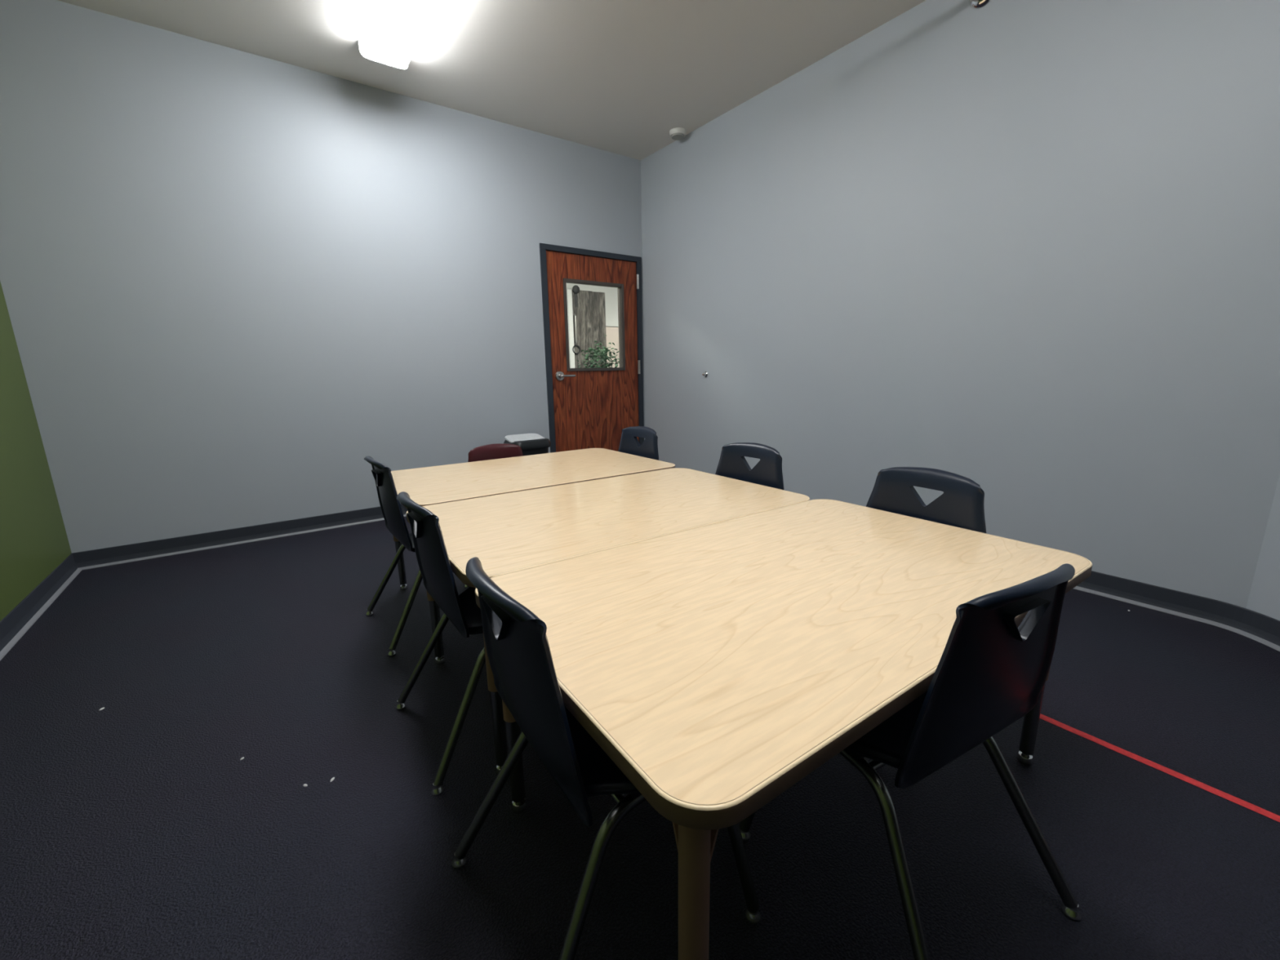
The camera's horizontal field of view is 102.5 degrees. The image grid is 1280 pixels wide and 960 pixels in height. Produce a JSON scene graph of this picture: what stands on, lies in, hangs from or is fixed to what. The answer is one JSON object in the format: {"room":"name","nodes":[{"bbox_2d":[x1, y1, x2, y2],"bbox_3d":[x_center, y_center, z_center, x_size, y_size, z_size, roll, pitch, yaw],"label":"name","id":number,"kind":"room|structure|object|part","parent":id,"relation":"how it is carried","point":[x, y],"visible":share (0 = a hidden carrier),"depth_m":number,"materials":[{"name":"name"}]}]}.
{"room":"meeting room","nodes":[
{"label":"meeting room","id":0,"kind":"room"},
{"bbox_2d":[0,281,71,621],"bbox_3d":[-0.911,-0.258,-0.622,0.120,2.954,8.200,-10,15,-35],"label":"wall","id":1,"kind":"structure","parent":0,"point":[34,541],"depth_m":2.54,"materials":[{"name":"green paint"}]},
{"bbox_2d":[0,552,81,660],"bbox_3d":[-0.828,1.126,-0.279,0.030,0.102,8.200,-10,15,-35],"label":"baseboard","id":2,"kind":"structure","parent":1,"relation":"attached to","point":[17,622],"depth_m":2.40,"materials":[{"name":"grey rubber"}]},
{"bbox_2d":[0,0,644,552],"bbox_3d":[-1.662,-1.214,3.882,4.505,2.954,0.120,-10,15,-35],"label":"wall","id":3,"kind":"structure","parent":0,"point":[233,281],"depth_m":3.23,"materials":[{"name":"grey paint"}]},
{"bbox_2d":[72,503,407,569],"bbox_3d":[-2.024,0.264,3.818,3.043,0.102,0.030,-10,15,-35],"label":"baseboard","id":4,"kind":"structure","parent":3,"relation":"attached to","point":[100,557],"depth_m":3.33,"materials":[{"name":"grey rubber"}]},
{"bbox_2d":[539,243,644,453],"bbox_3d":[-0.418,-1.009,4.817,1.047,2.121,0.196,-10,15,-35],"label":"door","id":5,"kind":"structure","parent":3,"relation":"in","point":[588,407],"depth_m":4.75,"materials":[{"name":"red wood"}]},
{"bbox_3d":[-0.663,-0.927,4.571,0.168,0.086,0.070,-10,15,-35],"label":"lever handle","id":6,"kind":"part","parent":5,"relation":"part of","materials":[{"name":"silver metal"}]},
{"bbox_2d":[57,0,925,159],"bbox_3d":[0.834,-2.039,0.268,4.605,0.100,8.520,-10,15,-35],"label":"ceiling","id":7,"kind":"structure","parent":0,"point":[612,76],"depth_m":3.04,"materials":[{"name":"white paint"}]},
{"bbox_2d":[357,0,439,70],"bbox_3d":[-1.155,-2.404,2.553,0.264,0.086,1.220,-10,15,-35],"label":"ceiling light","id":8,"kind":"object","parent":7,"relation":"attached to","point":[392,32],"visible":1,"depth_m":2.75,"materials":[{"name":"white plastic"}]},
{"bbox_2d":[669,127,686,140],"bbox_3d":[0.306,-2.790,4.146,0.136,0.046,0.136,-10,15,-35],"label":"smoke detector","id":9,"kind":"object","parent":7,"relation":"attached to","point":[677,133],"visible":1,"depth_m":4.11,"materials":[{"name":"white plastic"}]},
{"bbox_2d":[566,283,618,327],"bbox_3d":[-1.453,-1.904,7.868,7.400,2.620,0.100,-10,15,-35],"label":"wall","id":10,"kind":"structure","parent":0,"point":[611,293],"depth_m":8.32,"materials":[{"name":"white paint"}]},
{"bbox_2d":[566,288,574,368],"bbox_3d":[-1.082,-1.769,8.019,0.075,2.280,0.139,-10,15,-35],"label":"trim","id":11,"kind":"structure","parent":10,"relation":"attached to","point":[569,291],"depth_m":7.84,"materials":[{"name":"white paint"}]},
{"bbox_2d":[572,284,606,368],"bbox_3d":[-0.795,-1.852,8.160,0.638,2.315,0.103,-10,15,-35],"label":"barn door","id":12,"kind":"structure","parent":10,"relation":"in","point":[588,308],"depth_m":8.03,"materials":[{"name":"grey wood"}]},
{"bbox_3d":[-0.993,-2.315,7.887,0.024,0.460,0.052,-10,15,-35],"label":"bar handle","id":13,"kind":"part","parent":12,"relation":"part of","materials":[{"name":"silver metal"}]},
{"bbox_3d":[-0.985,-2.023,7.957,0.146,0.146,0.022,-10,15,-35],"label":"ring pull","id":14,"kind":"part","parent":12,"relation":"part of","materials":[{"name":"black metal"}]},
{"bbox_2d":[605,324,619,367],"bbox_3d":[-0.201,-1.700,8.751,0.980,1.810,0.043,-10,15,-35],"label":"door","id":15,"kind":"structure","parent":10,"relation":"in","point":[612,333],"depth_m":8.44,"materials":[{"name":"beige paint"}]},
{"bbox_3d":[-0.201,-1.700,8.751,0.980,1.810,0.043,-10,15,-35],"label":"frame","id":16,"kind":"part","parent":15,"relation":"part of","materials":[{"name":"white paint"}]},
{"bbox_2d":[0,516,1279,959],"bbox_3d":[0.917,0.956,0.862,4.605,0.100,8.400,-10,15,-35],"label":"floor","id":17,"kind":"structure","parent":0,"point":[136,827],"depth_m":1.28,"materials":[{"name":"black carpet"}]},
{"bbox_2d":[364,456,468,656],"bbox_3d":[-0.917,0.249,2.258,0.533,0.753,0.507,-10,15,-37],"label":"chair","id":18,"kind":"object","parent":17,"relation":"on","point":[391,508],"visible":0.59,"depth_m":2.06,"materials":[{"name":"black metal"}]},
{"bbox_3d":[-1.105,0.425,2.373,0.316,0.334,0.040,-6,13,-24],"label":"leg","id":19,"kind":"part","parent":18,"relation":"part of","materials":[{"name":"silver metal"}]},
{"bbox_3d":[-0.889,0.480,2.100,0.040,0.334,0.316,9,16,39],"label":"leg","id":20,"kind":"part","parent":18,"relation":"part of","materials":[{"name":"silver metal"}]},
{"bbox_2d":[395,491,485,795],"bbox_3d":[-0.467,0.385,1.591,0.533,0.753,0.507,-10,15,-35],"label":"chair","id":21,"kind":"object","parent":17,"relation":"on","point":[462,610],"visible":0.59,"depth_m":1.40,"materials":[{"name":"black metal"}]},
{"bbox_3d":[-0.653,0.560,1.711,0.316,0.334,0.040,-6,13,-23],"label":"leg","id":22,"kind":"part","parent":21,"relation":"part of","materials":[{"name":"silver metal"}]},
{"bbox_3d":[-0.445,0.617,1.432,0.040,0.334,0.316,10,16,40],"label":"leg","id":23,"kind":"part","parent":21,"relation":"part of","materials":[{"name":"silver metal"}]},
{"bbox_2d":[467,443,523,462],"bbox_3d":[-0.734,0.155,2.860,0.456,0.678,0.480,-9,14,-32],"label":"chair","id":24,"kind":"object","parent":17,"relation":"on","point":[496,451],"visible":0.21,"depth_m":2.93,"materials":[{"name":"red plastic"}]},
{"bbox_2d":[503,433,551,455],"bbox_3d":[-0.934,-0.094,4.306,0.351,0.563,0.286,-10,15,-35],"label":"waste bin","id":25,"kind":"object","parent":17,"relation":"on","point":[530,444],"visible":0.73,"depth_m":4.19,"materials":[{"name":"black plastic"}]},
{"bbox_3d":[-0.947,-0.342,4.247,0.304,0.053,0.240,-10,15,-35],"label":"lid","id":26,"kind":"part","parent":25,"relation":"part of","materials":[{"name":"white plastic"}]},
{"bbox_2d":[391,448,675,642],"bbox_3d":[-0.545,0.239,2.631,1.285,0.604,0.813,-9,15,-34],"label":"table","id":27,"kind":"object","parent":17,"relation":"on","point":[432,485],"visible":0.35,"depth_m":2.47,"materials":[{"name":"beige wood"}]},
{"bbox_2d":[451,556,761,959],"bbox_3d":[-0.084,0.498,1.034,0.533,0.753,0.507,-9,14,-33],"label":"chair","id":28,"kind":"object","parent":17,"relation":"on","point":[519,655],"visible":0.66,"depth_m":0.86,"materials":[{"name":"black plastic"}]},
{"bbox_3d":[-0.266,0.672,1.162,0.316,0.334,0.040,-5,13,-20],"label":"leg","id":29,"kind":"part","parent":28,"relation":"part of","materials":[{"name":"silver metal"}]},
{"bbox_3d":[-0.071,0.731,0.875,0.040,0.334,0.316,10,17,43],"label":"leg","id":30,"kind":"part","parent":28,"relation":"part of","materials":[{"name":"silver metal"}]},
{"bbox_3d":[0.135,0.697,1.010,0.200,0.331,0.070,-2,12,-5],"label":"leg","id":31,"kind":"part","parent":28,"relation":"part of","materials":[{"name":"silver metal"}]},
{"bbox_2d":[405,467,809,774],"bbox_3d":[-0.091,0.379,1.954,1.298,0.600,0.813,-9,15,-34],"label":"table","id":32,"kind":"object","parent":17,"relation":"on","point":[517,531],"visible":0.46,"depth_m":1.74,"materials":[{"name":"beige wood"}]},
{"bbox_3d":[-0.769,0.293,1.874,0.040,0.304,0.040,-9,15,-34],"label":"leg","id":33,"kind":"part","parent":32,"relation":"part of","materials":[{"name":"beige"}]},
{"bbox_3d":[-0.385,0.403,1.333,0.040,0.304,0.040,-9,15,-34],"label":"leg","id":34,"kind":"part","parent":32,"relation":"part of","materials":[{"name":"beige"}]},
{"bbox_2d":[617,426,658,460],"bbox_3d":[-0.137,0.081,2.978,0.533,0.753,0.507,-10,15,-36],"label":"chair","id":35,"kind":"object","parent":17,"relation":"on","point":[629,443],"visible":0.2,"depth_m":3.02,"materials":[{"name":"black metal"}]},
{"bbox_2d":[715,442,784,489],"bbox_3d":[0.357,0.232,2.239,0.533,0.753,0.507,-10,15,-36],"label":"chair","id":36,"kind":"object","parent":17,"relation":"on","point":[732,464],"visible":0.3,"depth_m":2.27,"materials":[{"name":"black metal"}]},
{"bbox_2d":[475,498,1092,959],"bbox_3d":[0.378,0.512,1.302,1.331,0.600,0.813,-9,15,-34],"label":"table","id":37,"kind":"object","parent":17,"relation":"on","point":[717,666],"visible":0.82,"depth_m":0.94,"materials":[{"name":"brown wood"}]},
{"bbox_3d":[-0.312,0.427,1.215,0.041,0.304,0.040,-9,15,-34],"label":"leg","id":38,"kind":"part","parent":37,"relation":"part of","materials":[{"name":"beige"}]},
{"bbox_3d":[0.071,0.538,0.673,0.041,0.304,0.040,-9,15,-34],"label":"leg","id":39,"kind":"part","parent":37,"relation":"part of","materials":[{"name":"beige"}]},
{"bbox_2d":[739,563,1082,959],"bbox_3d":[0.548,0.482,1.063,0.507,0.753,0.533,-7,14,-28],"label":"chair","id":40,"kind":"object","parent":17,"relation":"on","point":[991,672],"visible":0.64,"depth_m":0.88,"materials":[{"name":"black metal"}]},
{"bbox_3d":[0.329,0.664,1.146,0.200,0.331,0.070,7,14,32],"label":"leg","id":41,"kind":"part","parent":40,"relation":"part of","materials":[{"name":"silver metal"}]},
{"bbox_3d":[0.447,0.710,0.932,0.040,0.334,0.316,-4,13,-15],"label":"leg","id":42,"kind":"part","parent":40,"relation":"part of","materials":[{"name":"silver metal"}]},
{"bbox_3d":[0.756,0.670,1.096,0.040,0.334,0.316,-11,16,-40],"label":"leg","id":43,"kind":"part","parent":40,"relation":"part of","materials":[{"name":"silver metal"}]},
{"bbox_2d":[866,466,986,533],"bbox_3d":[0.779,0.357,1.627,0.533,0.753,0.507,-8,14,-31],"label":"chair","id":44,"kind":"object","parent":17,"relation":"on","point":[961,504],"visible":0.28,"depth_m":1.64,"materials":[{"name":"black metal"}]},
{"bbox_2d":[1040,713,1279,822],"bbox_3d":[0.975,0.662,1.983,0.036,0.001,5.400,-10,15,-35],"label":"tape","id":45,"kind":"object","parent":17,"relation":"on","point":[1266,813],"visible":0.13,"depth_m":1.38,"materials":[{"name":"plastic"}]},
{"bbox_2d":[640,0,1279,608],"bbox_3d":[1.281,-1.166,3.437,0.120,2.954,4.075,-10,15,-35],"label":"wall","id":46,"kind":"structure","parent":0,"point":[1028,251],"depth_m":2.55,"materials":[{"name":"grey paint"}]},
{"bbox_2d":[702,371,707,377],"bbox_3d":[0.552,-0.906,4.389,0.033,0.048,0.048,-10,15,-35],"label":"bumper cover","id":47,"kind":"object","parent":46,"relation":"attached to","point":[704,374],"visible":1,"depth_m":4.38,"materials":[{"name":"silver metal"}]},
{"bbox_2d":[968,0,989,8],"bbox_3d":[0.014,-2.090,1.321,4.105,0.120,0.120,-10,15,-35],"label":"rod","id":48,"kind":"object","parent":46,"relation":"attached to","point":[975,4],"visible":1,"depth_m":2.51,"materials":[{"name":"silver metal"}]},
{"bbox_2d":[1073,570,1279,651],"bbox_3d":[2.158,0.625,1.825,0.748,0.102,8.238,-7,13,-25],"label":"baseboard","id":49,"kind":"structure","parent":46,"relation":"attached to","point":[1264,629],"depth_m":2.21,"materials":[{"name":"grey rubber"}]},
{"bbox_2d":[1245,474,1279,620],"bbox_3d":[3.025,-0.408,-0.217,0.803,2.954,4.233,-6,13,-23],"label":"wall","id":50,"kind":"structure","parent":0,"point":[1264,598],"depth_m":2.00,"materials":[{"name":"grey paint"}]},
{"bbox_3d":[-0.531,-0.330,6.947,7.400,0.100,3.350,-10,15,-35],"label":"floor","id":51,"kind":"structure","parent":0,"visible":0},
{"bbox_2d":[576,334,619,368],"bbox_3d":[-0.549,-1.271,7.376,0.688,1.561,0.660,-10,15,-35],"label":"potted tree","id":52,"kind":"object","parent":51,"relation":"on","point":[605,365],"visible":0.44,"depth_m":7.18,"materials":[{"name":"green plant"}]}
]}

